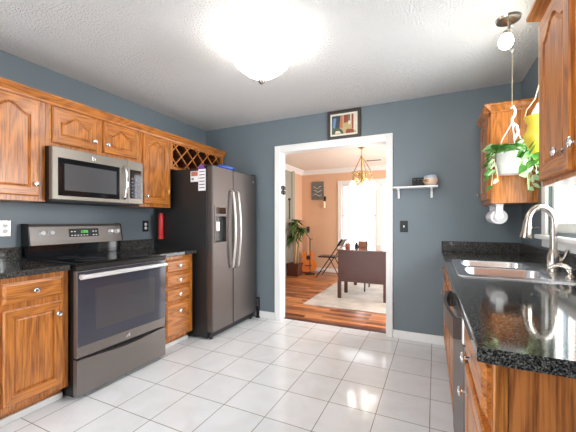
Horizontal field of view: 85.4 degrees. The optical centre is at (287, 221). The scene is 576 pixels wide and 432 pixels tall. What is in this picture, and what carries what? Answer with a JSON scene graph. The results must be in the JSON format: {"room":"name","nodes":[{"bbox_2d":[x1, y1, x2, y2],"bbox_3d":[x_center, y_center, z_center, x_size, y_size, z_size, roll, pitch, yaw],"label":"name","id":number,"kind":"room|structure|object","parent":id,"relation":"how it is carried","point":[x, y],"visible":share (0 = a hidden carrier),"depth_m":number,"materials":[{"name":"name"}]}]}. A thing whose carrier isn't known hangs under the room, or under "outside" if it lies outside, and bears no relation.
{"room":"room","nodes":[
{"label":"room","id":0,"kind":"room"},
{"bbox_2d":[0,50,205,260],"bbox_3d":[-2.052,-0.019,2.425,0.100,2.440,4.260,0,0,25],"label":"wall","id":1,"kind":"structure","parent":0,"point":[14,68],"depth_m":2.76,"materials":[{"name":"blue paint"}]},
{"bbox_2d":[0,221,10,236],"bbox_3d":[-2.063,0.051,2.273,0.009,0.116,0.074,0,0,25],"label":"wall outlet","id":2,"kind":"object","parent":1,"relation":"attached to","point":[5,226],"visible":1,"depth_m":2.27,"materials":[{"name":"white plastic"}]},
{"bbox_2d":[0,247,20,261],"bbox_3d":[-2.184,0.240,2.000,0.021,0.098,0.778,0,0,25],"label":"backsplash","id":3,"kind":"structure","parent":1,"relation":"attached to","point":[10,253],"depth_m":2.29,"materials":[{"name":"black stone"}]},
{"bbox_2d":[0,89,44,202],"bbox_3d":[-2.018,-0.510,1.939,0.372,0.737,0.762,0,0,25],"label":"upper cabinet","id":4,"kind":"object","parent":1,"relation":"attached to","point":[22,118],"visible":0.98,"depth_m":2.09,"materials":[{"name":"brown wood"}]},
{"bbox_2d":[0,77,225,156],"bbox_3d":[-1.436,-0.878,2.798,0.046,0.062,2.860,0,0,25],"label":"crown molding","id":5,"kind":"structure","parent":4,"relation":"attached to","point":[5,84],"depth_m":2.51,"materials":[{"name":"brown wood"}]},
{"bbox_2d":[45,103,138,161],"bbox_3d":[-1.688,-0.710,2.638,0.372,0.338,0.780,0,0,25],"label":"upper cabinet","id":6,"kind":"object","parent":1,"relation":"attached to","point":[64,128],"visible":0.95,"depth_m":2.49,"materials":[{"name":"brown wood"}]},
{"bbox_2d":[28,145,142,206],"bbox_3d":[-1.653,-0.340,2.610,0.460,0.394,0.758,0,0,25],"label":"microwave","id":7,"kind":"object","parent":6,"relation":"attached to","point":[72,177],"visible":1,"depth_m":2.45,"materials":[{"name":"silver metal"}]},
{"bbox_2d":[121,239,152,249],"bbox_3d":[-1.595,0.240,3.251,0.021,0.098,0.445,0,0,25],"label":"backsplash","id":8,"kind":"structure","parent":1,"relation":"attached to","point":[141,243],"depth_m":3.26,"materials":[{"name":"black stone"}]},
{"bbox_2d":[142,221,147,231],"bbox_3d":[-1.542,0.051,3.378,0.009,0.116,0.074,0,0,25],"label":"wall outlet","id":9,"kind":"object","parent":1,"relation":"attached to","point":[144,223],"visible":1,"depth_m":3.37,"materials":[{"name":"black plastic"}]},
{"bbox_2d":[121,131,169,207],"bbox_3d":[-1.441,-0.510,3.164,0.372,0.737,0.379,0,0,25],"label":"upper cabinet","id":10,"kind":"object","parent":1,"relation":"attached to","point":[154,151],"visible":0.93,"depth_m":3.08,"materials":[{"name":"brown wood"}]},
{"bbox_2d":[170,141,222,170],"bbox_3d":[-1.187,-0.716,3.757,0.326,0.325,0.905,0,0,25],"label":"wine rack","id":11,"kind":"object","parent":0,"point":[182,157],"visible":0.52,"depth_m":3.56,"materials":[{"name":"brown wood"}]},
{"bbox_2d":[0,316,453,431],"bbox_3d":[-0.399,1.251,1.668,3.737,0.100,4.300,0,0,25],"label":"floor","id":12,"kind":"structure","parent":0,"point":[256,374],"depth_m":2.24,"materials":[{"name":"beige tile"}]},
{"bbox_2d":[0,270,67,426],"bbox_3d":[-1.811,0.764,2.046,0.655,0.875,0.379,0,0,25],"label":"base cabinet","id":13,"kind":"object","parent":12,"relation":"on","point":[33,308],"visible":0.98,"depth_m":1.90,"materials":[{"name":"brown wood"}]},
{"bbox_2d":[21,223,167,397],"bbox_3d":[-1.525,0.610,2.550,0.738,1.183,0.766,0,0,25],"label":"range","id":14,"kind":"object","parent":12,"relation":"on","point":[117,298],"visible":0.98,"depth_m":2.37,"materials":[{"name":"grey metal"}]},
{"bbox_2d":[27,250,165,266],"bbox_3d":[-1.510,0.290,2.540,0.605,0.022,0.758,0,0,25],"label":"cooktop","id":15,"kind":"object","parent":14,"relation":"in","point":[93,258],"depth_m":2.42,"materials":[{"name":"black glass"}]},
{"bbox_2d":[163,254,191,348],"bbox_3d":[-1.312,0.764,3.104,0.655,0.875,0.410,0,0,25],"label":"base cabinet","id":16,"kind":"object","parent":12,"relation":"on","point":[178,319],"visible":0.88,"depth_m":2.98,"materials":[{"name":"brown wood"}]},
{"bbox_2d":[121,239,196,256],"bbox_3d":[-1.314,0.258,3.122,0.639,0.134,0.450,0,0,25],"label":"countertop","id":17,"kind":"structure","parent":16,"relation":"on","point":[141,245],"depth_m":3.17,"materials":[{"name":"black stone"}]},
{"bbox_2d":[156,164,255,338],"bbox_3d":[-0.892,0.313,3.658,0.858,1.776,0.850,0,0,25],"label":"refrigerator","id":18,"kind":"object","parent":12,"relation":"on","point":[218,222],"visible":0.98,"depth_m":3.30,"materials":[{"name":"black"}]},
{"bbox_2d":[158,213,163,238],"bbox_3d":[-1.379,0.050,3.388,0.076,0.281,0.058,0,0,-9],"label":"fire extinguisher","id":19,"kind":"object","parent":18,"relation":"attached to","point":[160,220],"visible":1,"depth_m":3.37,"materials":[{"name":"red metal"}]},
{"bbox_2d":[191,171,197,181],"bbox_3d":[-0.967,-0.464,3.221,0.100,0.110,0.001,0,0,25],"label":"paper note","id":20,"kind":"object","parent":18,"relation":"attached to","point":[194,174],"visible":1,"depth_m":3.22,"materials":[{"name":"white paper"}]},
{"bbox_2d":[191,171,197,175],"bbox_3d":[-0.967,-0.491,3.220,0.086,0.046,0.001,0,0,25],"label":"picture","id":21,"kind":"object","parent":20,"relation":"attached to","point":[193,173],"depth_m":3.22},
{"bbox_2d":[198,169,205,190],"bbox_3d":[-0.877,-0.424,3.179,0.094,0.220,0.001,0,0,25],"label":"paper note","id":22,"kind":"object","parent":18,"relation":"attached to","point":[201,172],"visible":1,"depth_m":3.18,"materials":[{"name":"white paper"}]},
{"bbox_2d":[217,164,234,170],"bbox_3d":[-0.701,-0.602,3.525,0.168,0.068,0.292,0,0,25],"label":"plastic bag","id":23,"kind":"object","parent":18,"relation":"on","point":[219,165],"visible":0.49,"depth_m":3.44,"materials":[{"name":"blue plastic"}]},
{"bbox_2d":[255,297,259,317],"bbox_3d":[-0.378,1.074,3.902,0.056,0.255,0.028,0,0,25],"label":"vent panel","id":24,"kind":"object","parent":12,"relation":"on","point":[257,298],"visible":1,"depth_m":3.90,"materials":[{"name":"black plastic"}]},
{"bbox_2d":[440,262,446,349],"bbox_3d":[1.636,0.764,2.653,0.610,0.875,0.550,0,0,24],"label":"base cabinet","id":25,"kind":"object","parent":12,"relation":"on","point":[443,291],"visible":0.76,"depth_m":2.77,"materials":[{"name":"brown wood"}]},
{"bbox_2d":[446,271,452,409],"bbox_3d":[1.331,0.764,1.982,0.610,0.875,0.918,0,0,24],"label":"base cabinet","id":26,"kind":"object","parent":12,"relation":"on","point":[449,340],"visible":0.14,"depth_m":2.02,"materials":[{"name":"brown wood"}]},
{"bbox_2d":[441,241,575,378],"bbox_3d":[1.239,0.257,1.751,0.643,0.136,2.551,0,0,25],"label":"countertop","id":27,"kind":"structure","parent":26,"relation":"on","point":[515,324],"depth_m":1.00,"materials":[{"name":"black stone"}]},
{"bbox_2d":[451,259,575,283],"bbox_3d":[1.317,0.368,1.879,0.560,0.170,0.795,0,0,25],"label":"sink","id":28,"kind":"object","parent":27,"relation":"in","point":[522,271],"visible":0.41,"depth_m":1.86,"materials":[{"name":"silver metal"}]},
{"bbox_2d":[548,263,575,279],"bbox_3d":[1.398,0.248,1.583,0.050,0.070,0.135,0,0,0],"label":"soap dispenser","id":29,"kind":"object","parent":28,"relation":"on","point":[571,272],"visible":1,"depth_m":1.54,"materials":[{"name":"silver metal"}]},
{"bbox_2d":[519,204,569,271],"bbox_3d":[1.457,0.092,1.785,0.229,0.382,0.076,0,0,20],"label":"faucet","id":30,"kind":"object","parent":27,"relation":"on","point":[553,256],"visible":0.97,"depth_m":1.76,"materials":[{"name":"silver metal"}]},
{"bbox_2d":[444,289,468,431],"bbox_3d":[1.006,0.767,1.313,0.627,0.869,0.554,0,0,24],"label":"dishwasher","id":31,"kind":"object","parent":12,"relation":"on","point":[454,322],"visible":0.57,"depth_m":1.32,"materials":[{"name":"black"}]},
{"bbox_2d":[457,327,575,431],"bbox_3d":[0.808,0.764,0.834,0.610,0.875,0.467,0,0,24],"label":"base cabinet","id":32,"kind":"object","parent":12,"relation":"on","point":[497,398],"visible":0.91,"depth_m":0.71,"materials":[{"name":"brown wood"}]},
{"bbox_3d":[-1.973,0.764,1.702,0.655,0.875,0.379,0,0,25],"label":"base cabinet","id":33,"kind":"object","parent":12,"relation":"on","visible":0},
{"bbox_2d":[0,247,69,278],"bbox_3d":[-1.905,0.258,1.868,0.639,0.134,0.778,0,0,25],"label":"countertop","id":34,"kind":"structure","parent":33,"relation":"on","point":[11,264],"depth_m":2.05,"materials":[{"name":"black stone"}]},
{"bbox_2d":[0,0,539,170],"bbox_3d":[0.501,-1.289,3.317,4.240,0.100,8.050,0,0,25],"label":"ceiling","id":35,"kind":"structure","parent":0,"point":[171,58],"depth_m":2.27,"materials":[{"name":"white paint"}]},
{"bbox_2d":[232,35,290,83],"bbox_3d":[-0.180,-1.091,2.140,0.404,0.296,0.404,0,0,25],"label":"ceiling light","id":36,"kind":"object","parent":35,"relation":"attached to","point":[260,59],"visible":1,"depth_m":2.04,"materials":[{"name":"white glass"}]},
{"bbox_2d":[348,147,377,189],"bbox_3d":[1.233,-0.889,5.207,0.499,0.700,0.485,0,0,25],"label":"chandelier","id":37,"kind":"object","parent":35,"relation":"hanging from","point":[364,186],"visible":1,"depth_m":5.15,"materials":[{"name":"gold metal"}]},
{"bbox_2d":[495,11,521,49],"bbox_3d":[1.346,-1.143,1.907,0.136,0.192,0.136,0,0,25],"label":"light","id":38,"kind":"object","parent":35,"relation":"attached to","point":[506,41],"visible":1,"depth_m":1.88,"materials":[{"name":"white glass"}]},
{"bbox_2d":[482,49,540,190],"bbox_3d":[1.610,-0.729,2.244,0.366,1.018,0.325,0,0,25],"label":"plant","id":39,"kind":"object","parent":35,"relation":"hanging from","point":[506,164],"visible":0.6,"depth_m":2.23,"materials":[{"name":"green plant"}]},
{"bbox_2d":[516,84,538,189],"bbox_3d":[1.561,-0.714,1.970,0.201,1.030,0.199,0,0,41],"label":"hanging pot","id":40,"kind":"object","parent":35,"relation":"hanging from","point":[531,136],"visible":0.6,"depth_m":1.96,"materials":[{"name":"yellow ceramic"}]},
{"bbox_2d":[285,170,301,275],"bbox_3d":[-0.484,-0.019,6.080,0.100,2.440,3.690,0,0,25],"label":"wall","id":41,"kind":"structure","parent":0,"point":[288,174],"depth_m":7.11,"materials":[{"name":"beige paint"}]},
{"bbox_2d":[292,171,294,261],"bbox_3d":[0.122,0.001,7.226,0.020,2.400,0.140,0,0,25],"label":"trim","id":42,"kind":"structure","parent":41,"relation":"attached to","point":[293,172],"depth_m":7.21,"materials":[{"name":"beige paint"}]},
{"bbox_2d":[284,316,385,332],"bbox_3d":[0.518,1.208,3.632,1.260,0.026,0.065,0,0,25],"label":"trim","id":43,"kind":"structure","parent":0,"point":[285,317],"depth_m":3.59,"materials":[{"name":"brown wood"}]},
{"bbox_2d":[285,271,385,330],"bbox_3d":[1.424,1.251,5.275,4.240,0.100,3.720,0,0,25],"label":"floor","id":44,"kind":"structure","parent":0,"point":[298,290],"depth_m":4.31,"materials":[{"name":"brown wood"}]},
{"bbox_2d":[285,219,311,276],"bbox_3d":[0.220,0.574,6.833,0.506,1.254,0.558,0,0,25],"label":"potted plant","id":45,"kind":"object","parent":44,"relation":"on","point":[293,268],"visible":1,"depth_m":6.89,"materials":[{"name":"green plant"}]},
{"bbox_2d":[301,227,316,271],"bbox_3d":[0.479,0.666,7.387,0.406,1.082,0.230,0,0,1],"label":"guitar","id":46,"kind":"object","parent":44,"relation":"on","point":[309,264],"visible":0.88,"depth_m":7.33,"materials":[{"name":"brown wood"}]},
{"bbox_2d":[316,238,346,277],"bbox_3d":[0.943,0.780,6.729,0.588,0.840,0.422,0,0,25],"label":"folding chair","id":47,"kind":"object","parent":44,"relation":"on","point":[342,241],"visible":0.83,"depth_m":6.60,"materials":[{"name":"black metal"}]},
{"bbox_2d":[303,281,385,313],"bbox_3d":[1.713,1.196,4.902,2.400,0.010,1.950,0,0,25],"label":"rug","id":48,"kind":"object","parent":44,"relation":"on","point":[371,300],"visible":0.25,"depth_m":4.76,"materials":[{"name":"beige fabric"}]},
{"bbox_2d":[336,244,385,302],"bbox_3d":[1.345,0.812,5.213,0.770,0.758,1.150,0,0,25],"label":"desk","id":49,"kind":"object","parent":48,"relation":"on","point":[367,265],"visible":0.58,"depth_m":4.73,"materials":[{"name":"brown wood"}]},
{"bbox_2d":[345,239,349,248],"bbox_3d":[0.949,0.360,4.958,0.076,0.145,0.076,0,0,25],"label":"pencil cup","id":50,"kind":"object","parent":49,"relation":"on","point":[347,245],"visible":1,"depth_m":4.93,"materials":[{"name":"brown ceramic"}]},
{"bbox_2d":[358,241,367,246],"bbox_3d":[1.280,0.383,5.321,0.140,0.100,0.084,0,0,25],"label":"wooden box","id":51,"kind":"object","parent":49,"relation":"on","point":[360,243],"visible":0.89,"depth_m":5.29,"materials":[{"name":"beige wood"}]},
{"bbox_2d":[302,170,385,268],"bbox_3d":[2.196,-0.019,6.912,4.240,2.440,0.100,0,0,25],"label":"wall","id":52,"kind":"structure","parent":0,"point":[322,222],"depth_m":7.48,"materials":[{"name":"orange paint"}]},
{"bbox_2d":[312,182,323,199],"bbox_3d":[0.717,-0.739,7.533,0.306,0.430,0.036,0,0,25],"label":"print","id":53,"kind":"object","parent":52,"relation":"attached to","point":[317,187],"visible":1,"depth_m":7.51,"materials":[{"name":"paper"}]},
{"bbox_2d":[315,268,337,272],"bbox_3d":[2.216,1.159,6.839,4.140,0.085,0.016,0,0,25],"label":"baseboard","id":54,"kind":"structure","parent":52,"relation":"attached to","point":[317,269],"depth_m":7.43,"materials":[{"name":"white paint"}]},
{"bbox_2d":[285,164,385,174],"bbox_3d":[1.446,-1.189,5.204,4.140,0.100,3.630,0,0,25],"label":"crown molding","id":55,"kind":"structure","parent":52,"relation":"attached to","point":[287,167],"depth_m":7.23,"materials":[{"name":"white paint"}]},
{"bbox_2d":[338,178,385,248],"bbox_3d":[2.021,-0.149,6.964,1.850,1.600,0.125,0,0,25],"label":"window","id":56,"kind":"structure","parent":52,"relation":"in","point":[383,180],"depth_m":7.00,"materials":[{"name":"white paint"}]},
{"bbox_2d":[342,184,375,245],"bbox_3d":[1.624,-0.144,7.154,0.790,1.426,0.040,0,0,25],"label":"window blind","id":57,"kind":"object","parent":56,"relation":"attached to","point":[365,225],"visible":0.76,"depth_m":7.15,"materials":[{"name":"white paint"}]},
{"bbox_2d":[381,183,385,244],"bbox_3d":[2.420,-0.144,6.779,0.790,1.426,0.040,0,0,25],"label":"window blind","id":58,"kind":"object","parent":56,"relation":"attached to","point":[383,215],"visible":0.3,"depth_m":6.92,"materials":[{"name":"white paint"}]},
{"bbox_2d":[206,82,521,335],"bbox_3d":[0.488,-0.019,3.550,3.537,2.440,0.060,0,0,25],"label":"wall","id":59,"kind":"structure","parent":0,"point":[439,135],"depth_m":3.13,"materials":[{"name":"blue paint"}]},
{"bbox_2d":[259,311,274,319],"bbox_3d":[-0.280,1.159,3.871,0.273,0.085,0.014,0,0,25],"label":"baseboard","id":60,"kind":"structure","parent":59,"relation":"attached to","point":[263,314],"depth_m":3.85,"materials":[{"name":"white paint"}]},
{"bbox_2d":[281,185,285,194],"bbox_3d":[-0.058,-0.384,3.840,0.011,0.117,0.110,0,0,25],"label":"ornament","id":61,"kind":"object","parent":59,"relation":"attached to","point":[283,188],"visible":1,"depth_m":3.83,"materials":[{"name":"black"}]},
{"bbox_2d":[275,133,392,337],"bbox_3d":[0.488,0.144,3.571,1.371,2.114,0.151,0,0,25],"label":"door frame","id":62,"kind":"structure","parent":59,"relation":"attached to","point":[388,138],"depth_m":3.56,"materials":[{"name":"white paint"}]},
{"bbox_2d":[327,107,360,139],"bbox_3d":[0.616,-1.072,3.442,0.374,0.315,0.024,0,0,25],"label":"framed picture","id":63,"kind":"object","parent":59,"relation":"attached to","point":[346,123],"visible":1,"depth_m":3.44,"materials":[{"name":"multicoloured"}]},
{"bbox_2d":[400,221,407,231],"bbox_3d":[1.181,0.051,3.179,0.074,0.116,0.018,0,0,25],"label":"light switch","id":64,"kind":"object","parent":59,"relation":"attached to","point":[403,224],"visible":1,"depth_m":3.18,"materials":[{"name":"black plastic"}]},
{"bbox_2d":[393,185,437,198],"bbox_3d":[1.257,-0.290,3.090,0.410,0.113,0.115,0,0,25],"label":"wall shelf","id":65,"kind":"object","parent":59,"relation":"attached to","point":[431,187],"visible":1,"depth_m":3.05,"materials":[{"name":"white paint"}]},
{"bbox_2d":[412,177,423,185],"bbox_3d":[1.284,-0.388,3.077,0.106,0.080,0.047,0,0,25],"label":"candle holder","id":66,"kind":"object","parent":65,"relation":"on","point":[416,182],"visible":0.87,"depth_m":3.07,"materials":[{"name":"black"}]},
{"bbox_2d":[423,175,437,184],"bbox_3d":[1.378,-0.397,3.026,0.137,0.100,0.134,0,0,25],"label":"ceramic bowl","id":67,"kind":"object","parent":65,"relation":"on","point":[428,179],"visible":0.97,"depth_m":2.98,"materials":[{"name":"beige ceramic"}]},
{"bbox_2d":[393,329,444,345],"bbox_3d":[1.304,1.159,3.124,0.484,0.085,0.014,0,0,25],"label":"baseboard","id":68,"kind":"structure","parent":59,"relation":"attached to","point":[413,336],"depth_m":3.11,"materials":[{"name":"white paint"}]},
{"bbox_2d":[477,97,538,127],"bbox_3d":[1.793,-0.878,2.584,0.345,0.062,0.515,0,0,25],"label":"crown molding","id":69,"kind":"structure","parent":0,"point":[521,104],"depth_m":2.38,"materials":[{"name":"brown wood"}]},
{"bbox_2d":[522,55,575,255],"bbox_3d":[1.238,-0.019,0.875,0.100,2.440,4.260,0,0,25],"label":"wall","id":70,"kind":"structure","parent":0,"point":[530,83],"depth_m":2.37,"materials":[{"name":"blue paint"}]},
{"bbox_2d":[477,108,537,205],"bbox_3d":[1.802,-0.510,2.605,0.350,0.737,0.468,0,0,25],"label":"upper cabinet","id":71,"kind":"object","parent":70,"relation":"attached to","point":[510,190],"visible":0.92,"depth_m":2.41,"materials":[{"name":"brown wood"}]},
{"bbox_2d":[485,204,507,223],"bbox_3d":[1.752,-0.060,2.628,0.116,0.162,0.340,0,0,25],"label":"paper towel holder","id":72,"kind":"object","parent":71,"relation":"attached to","point":[496,215],"visible":0.99,"depth_m":2.49,"materials":[{"name":"white plastic"}]},
{"bbox_2d":[441,241,575,275],"bbox_3d":[1.243,0.239,1.755,0.639,0.100,2.541,0,0,25],"label":"backsplash","id":73,"kind":"structure","parent":70,"relation":"attached to","point":[539,254],"depth_m":2.80,"materials":[{"name":"black stone"}]},
{"bbox_2d":[534,181,575,253],"bbox_3d":[1.585,-0.386,1.717,0.110,1.125,1.140,0,0,25],"label":"window","id":74,"kind":"structure","parent":70,"relation":"in","point":[563,243],"depth_m":1.99,"materials":[{"name":"white paint"}]},
{"bbox_2d":[539,0,575,186],"bbox_3d":[0.969,-0.493,0.836,0.350,0.702,0.840,0,0,25],"label":"upper cabinet","id":75,"kind":"object","parent":70,"relation":"attached to","point":[557,27],"visible":1,"depth_m":1.06,"materials":[{"name":"brown wood"}]},
{"bbox_2d":[526,0,550,21],"bbox_3d":[0.834,-0.862,0.902,0.048,0.070,0.885,0,0,25],"label":"crown molding","id":76,"kind":"structure","parent":75,"relation":"attached to","point":[539,7],"depth_m":1.23,"materials":[{"name":"brown wood"}]},
{"bbox_2d":[574,185,575,222],"bbox_3d":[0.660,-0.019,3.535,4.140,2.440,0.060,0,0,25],"label":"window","id":77,"kind":"structure","parent":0,"point":[574,185],"depth_m":2.66,"materials":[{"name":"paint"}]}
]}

